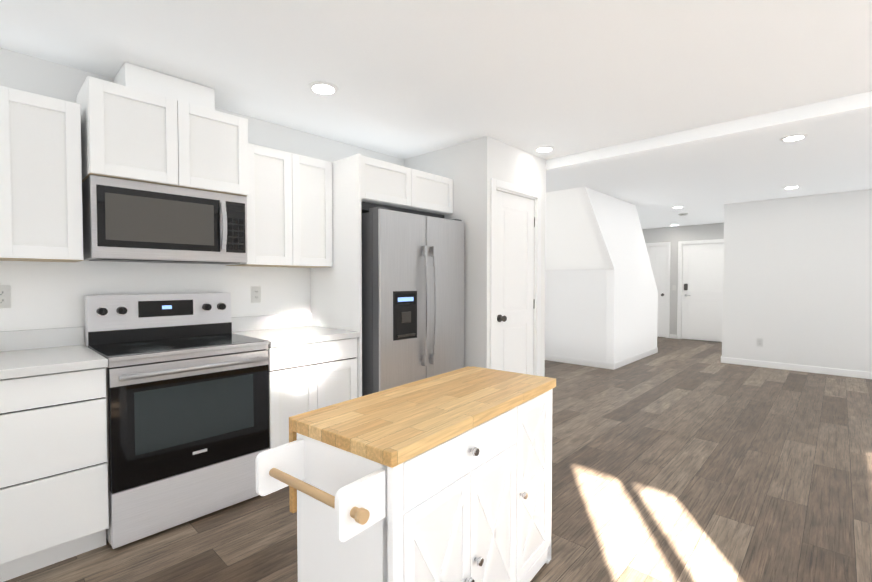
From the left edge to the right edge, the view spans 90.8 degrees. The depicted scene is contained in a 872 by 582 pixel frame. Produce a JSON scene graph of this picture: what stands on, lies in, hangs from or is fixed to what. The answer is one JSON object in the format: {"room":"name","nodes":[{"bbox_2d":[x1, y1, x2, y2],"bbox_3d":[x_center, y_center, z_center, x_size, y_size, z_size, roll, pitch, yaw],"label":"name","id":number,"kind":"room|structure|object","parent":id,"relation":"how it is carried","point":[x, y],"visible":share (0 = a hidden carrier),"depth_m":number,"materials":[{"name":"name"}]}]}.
{"room":"kitchen","nodes":[
{"label":"kitchen","id":0,"kind":"room"},
{"bbox_2d":[0,48,403,345],"bbox_3d":[-1.601,-0.019,2.894,0.120,2.440,3.890,1,2,43],"label":"wall","id":1,"kind":"structure","parent":0,"point":[47,295],"depth_m":2.54,"materials":[{"name":"paint"}]},
{"bbox_2d":[0,285,10,307],"bbox_3d":[-2.195,0.029,2.170,0.006,0.116,0.070,1,2,43],"label":"electrical outlet","id":2,"kind":"object","parent":1,"relation":"attached to","point":[5,296],"visible":1,"depth_m":2.18,"materials":[{"name":"white plastic"}]},
{"bbox_2d":[0,86,86,261],"bbox_3d":[-2.282,-0.535,1.827,0.324,0.774,1.174,1,2,43],"label":"upper cabinet","id":3,"kind":"object","parent":1,"relation":"attached to","point":[42,178],"depth_m":2.04,"materials":[{"name":"white paint"}]},
{"bbox_2d":[0,313,311,352],"bbox_3d":[-1.895,0.247,2.478,0.020,0.100,2.624,1,2,43],"label":"backsplash","id":4,"kind":"structure","parent":1,"relation":"attached to","point":[38,338],"depth_m":2.35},
{"bbox_2d":[76,62,251,197],"bbox_3d":[-1.577,-0.911,2.528,0.378,0.631,0.782,1,2,43],"label":"upper cabinet","id":5,"kind":"object","parent":1,"relation":"attached to","point":[132,122],"depth_m":2.36,"materials":[{"name":"white paint"}]},
{"bbox_2d":[82,175,247,263],"bbox_3d":[-1.565,-0.379,2.530,0.410,0.418,0.774,1,2,43],"label":"microwave","id":6,"kind":"object","parent":5,"relation":"attached to","point":[124,220],"visible":1,"depth_m":2.36,"materials":[{"name":"grey metal"}]},
{"bbox_2d":[251,286,260,302],"bbox_3d":[-1.304,0.025,3.117,0.006,0.116,0.070,1,2,43],"label":"electrical outlet","id":7,"kind":"object","parent":1,"relation":"attached to","point":[255,294],"visible":1,"depth_m":3.12,"materials":[{"name":"white plastic"}]},
{"bbox_2d":[226,144,332,267],"bbox_3d":[-1.108,-0.566,3.075,0.324,0.774,0.642,1,2,43],"label":"upper cabinet","id":8,"kind":"object","parent":1,"relation":"attached to","point":[289,209],"depth_m":2.95,"materials":[{"name":"white paint"}]},
{"bbox_2d":[0,0,871,228],"bbox_3d":[2.723,-1.316,3.978,6.950,0.100,11.500,1,2,43],"label":"ceiling","id":9,"kind":"structure","parent":0,"point":[410,78],"depth_m":2.39,"materials":[{"name":"paint"}]},
{"bbox_2d":[308,81,338,94],"bbox_3d":[-0.684,-1.227,2.612,0.180,0.009,0.180,1,2,43],"label":"recessed light","id":10,"kind":"object","parent":9,"relation":"in","point":[322,88],"visible":1,"depth_m":2.60,"materials":[{"name":"white paint"}]},
{"bbox_2d":[534,146,554,151],"bbox_3d":[0.962,-1.257,3.823,0.180,0.009,0.180,1,2,43],"label":"recessed light","id":11,"kind":"object","parent":9,"relation":"in","point":[544,149],"visible":1,"depth_m":3.81,"materials":[{"name":"white paint"}]},
{"bbox_2d":[546,91,871,171],"bbox_3d":[2.789,-1.185,2.614,4.680,0.095,0.100,1,2,43],"label":"ceiling beam","id":12,"kind":"structure","parent":9,"relation":"attached to","point":[840,106],"depth_m":3.17,"materials":[{"name":"paint"}]},
{"bbox_2d":[782,186,800,188],"bbox_3d":[4.451,-1.296,5.387,0.180,0.009,0.180,1,2,43],"label":"recessed light","id":13,"kind":"object","parent":9,"relation":"in","point":[789,187],"visible":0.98,"depth_m":5.36,"materials":[{"name":"white paint"}]},
{"bbox_2d":[780,134,807,141],"bbox_3d":[2.924,-1.250,3.516,0.180,0.009,0.180,1,2,43],"label":"recessed light","id":14,"kind":"object","parent":9,"relation":"in","point":[793,137],"visible":1,"depth_m":3.49,"materials":[{"name":"white paint"}]},
{"bbox_2d":[4,337,871,581],"bbox_3d":[2.723,1.223,4.042,6.950,0.100,11.500,1,2,43],"label":"floor","id":15,"kind":"structure","parent":0,"point":[682,460],"depth_m":2.56,"materials":[{"name":"brown wood"}]},
{"bbox_2d":[0,369,108,581],"bbox_3d":[-2.160,0.791,1.769,0.625,0.876,1.208,1,2,43],"label":"base cabinet","id":16,"kind":"object","parent":15,"relation":"on","point":[54,503],"depth_m":1.86,"materials":[{"name":"white paint"}]},
{"bbox_2d":[0,345,107,380],"bbox_3d":[-2.151,0.335,1.749,0.650,0.038,1.208,1,2,43],"label":"countertop","id":17,"kind":"structure","parent":16,"relation":"on","point":[14,363],"depth_m":1.93,"materials":[{"name":"white stone"}]},
{"bbox_2d":[85,292,268,548],"bbox_3d":[-1.452,0.617,2.458,0.684,1.190,0.764,1,2,43],"label":"range","id":18,"kind":"object","parent":15,"relation":"on","point":[187,383],"visible":0.96,"depth_m":2.28,"materials":[{"name":"silver metal"}]},
{"bbox_2d":[266,337,356,448],"bbox_3d":[-0.997,0.760,3.005,0.625,0.876,0.644,1,2,43],"label":"base cabinet","id":19,"kind":"object","parent":15,"relation":"on","point":[302,378],"depth_m":2.74,"materials":[{"name":"white paint"}]},
{"bbox_2d":[234,325,359,348],"bbox_3d":[-0.988,0.304,2.985,0.650,0.038,0.644,1,2,43],"label":"countertop","id":20,"kind":"structure","parent":19,"relation":"on","point":[295,334],"depth_m":2.86,"materials":[{"name":"white stone"}]},
{"bbox_2d":[310,154,452,397],"bbox_3d":[-0.419,0.109,3.589,0.646,2.150,1.017,1,2,43],"label":"surround","id":21,"kind":"object","parent":15,"relation":"on","point":[361,184],"visible":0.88,"depth_m":3.17,"materials":[{"name":"white wood"}]},
{"bbox_2d":[255,366,555,581],"bbox_3d":[-0.007,0.818,1.618,0.493,0.830,1.210,1,2,38],"label":"kitchen island","id":22,"kind":"object","parent":15,"relation":"on","point":[445,477],"visible":1,"depth_m":1.35,"materials":[{"name":"white paint"}]},
{"bbox_2d":[361,207,463,395],"bbox_3d":[-0.330,0.295,3.532,0.840,1.780,0.910,1,2,43],"label":"refrigerator","id":23,"kind":"object","parent":15,"relation":"on","point":[412,297],"visible":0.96,"depth_m":3.15,"materials":[{"name":"grey metal"}]},
{"bbox_2d":[404,136,499,368],"bbox_3d":[0.045,-0.044,3.922,1.110,2.440,0.105,1,2,43],"label":"wall","id":24,"kind":"structure","parent":0,"point":[471,168],"depth_m":3.59,"materials":[{"name":"paint"}]},
{"bbox_2d":[500,141,539,195],"bbox_3d":[0.690,-0.044,3.882,0.115,2.440,0.690,1,2,43],"label":"wall","id":25,"kind":"structure","parent":0,"point":[518,167],"depth_m":3.83,"materials":[{"name":"paint"}]},
{"bbox_2d":[490,178,540,375],"bbox_3d":[0.680,0.123,3.862,0.131,2.107,0.794,1,2,43],"label":"door frame","id":26,"kind":"structure","parent":25,"relation":"attached to","point":[509,188],"depth_m":3.82,"materials":[{"name":"white paint"}]},
{"bbox_2d":[496,190,534,374],"bbox_3d":[0.721,0.159,3.825,0.107,2.015,0.636,1,2,43],"label":"pantry door","id":27,"kind":"structure","parent":25,"relation":"in","point":[515,226],"depth_m":3.83,"materials":[{"name":"white paint"}]},
{"bbox_2d":[540,158,545,376],"bbox_3d":[0.456,-0.063,4.672,1.540,2.440,0.140,1,2,43],"label":"wall","id":28,"kind":"structure","parent":0,"point":[542,161],"depth_m":4.16,"materials":[{"name":"paint"}]},
{"bbox_2d":[545,186,657,362],"bbox_3d":[3.113,-0.140,7.760,1.420,2.440,5.200,1,2,43],"label":"wall","id":29,"kind":"structure","parent":0,"point":[601,297],"depth_m":6.36,"materials":[{"name":"paint"}]},
{"bbox_2d":[545,354,611,368],"bbox_3d":[2.056,1.065,6.578,1.260,0.090,0.019,1,2,43],"label":"baseboard","id":30,"kind":"structure","parent":29,"relation":"attached to","point":[606,365],"depth_m":6.47,"materials":[{"name":"white paint"}]},
{"bbox_2d":[612,347,657,369],"bbox_3d":[3.219,1.058,6.856,0.013,0.090,2.013,1,2,43],"label":"baseboard","id":31,"kind":"structure","parent":29,"relation":"attached to","point":[624,362],"depth_m":6.69,"materials":[{"name":"white paint"}]},
{"bbox_2d":[642,223,723,337],"bbox_3d":[5.350,-0.178,9.307,2.560,2.440,0.120,1,2,43],"label":"wall","id":32,"kind":"structure","parent":0,"point":[674,235],"depth_m":9.36,"materials":[{"name":"paint"}]},
{"bbox_2d":[650,246,666,336],"bbox_3d":[4.949,0.012,9.608,0.344,2.020,0.107,1,2,43],"label":"closet door","id":33,"kind":"structure","parent":32,"relation":"in","point":[658,255],"depth_m":9.58,"materials":[{"name":"white paint"}]},
{"bbox_2d":[646,242,670,337],"bbox_3d":[4.984,-0.023,9.643,0.504,2.112,0.136,1,2,43],"label":"door frame","id":34,"kind":"structure","parent":32,"relation":"attached to","point":[648,245],"depth_m":9.45,"materials":[{"name":"white paint"}]},
{"bbox_2d":[677,239,723,338],"bbox_3d":[5.669,-0.007,9.000,1.064,2.112,0.136,1,2,43],"label":"door frame","id":35,"kind":"structure","parent":32,"relation":"attached to","point":[680,243],"depth_m":9.28,"materials":[{"name":"white paint"}]},
{"bbox_2d":[682,243,723,341],"bbox_3d":[5.642,0.028,8.972,0.904,2.020,0.105,1,2,43],"label":"entry door","id":36,"kind":"structure","parent":32,"relation":"in","point":[702,290],"depth_m":9.02,"materials":[{"name":"white paint"}]},
{"bbox_2d":[722,189,871,371],"bbox_3d":[5.919,-0.079,5.300,4.000,2.440,0.120,1,2,43],"label":"wall","id":37,"kind":"structure","parent":0,"point":[797,280],"depth_m":5.98,"materials":[{"name":"paint"}]},
{"bbox_2d":[757,338,762,346],"bbox_3d":[4.761,0.756,6.322,0.070,0.116,0.006,1,2,43],"label":"outlet","id":38,"kind":"object","parent":37,"relation":"attached to","point":[759,342],"visible":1,"depth_m":6.32,"materials":[{"name":"white plastic"}]},
{"bbox_2d":[721,356,871,378],"bbox_3d":[5.813,1.096,5.336,3.863,0.090,0.016,1,2,43],"label":"baseboard","id":39,"kind":"structure","parent":37,"relation":"attached to","point":[792,367],"depth_m":6.01,"materials":[{"name":"white paint"}]}
]}

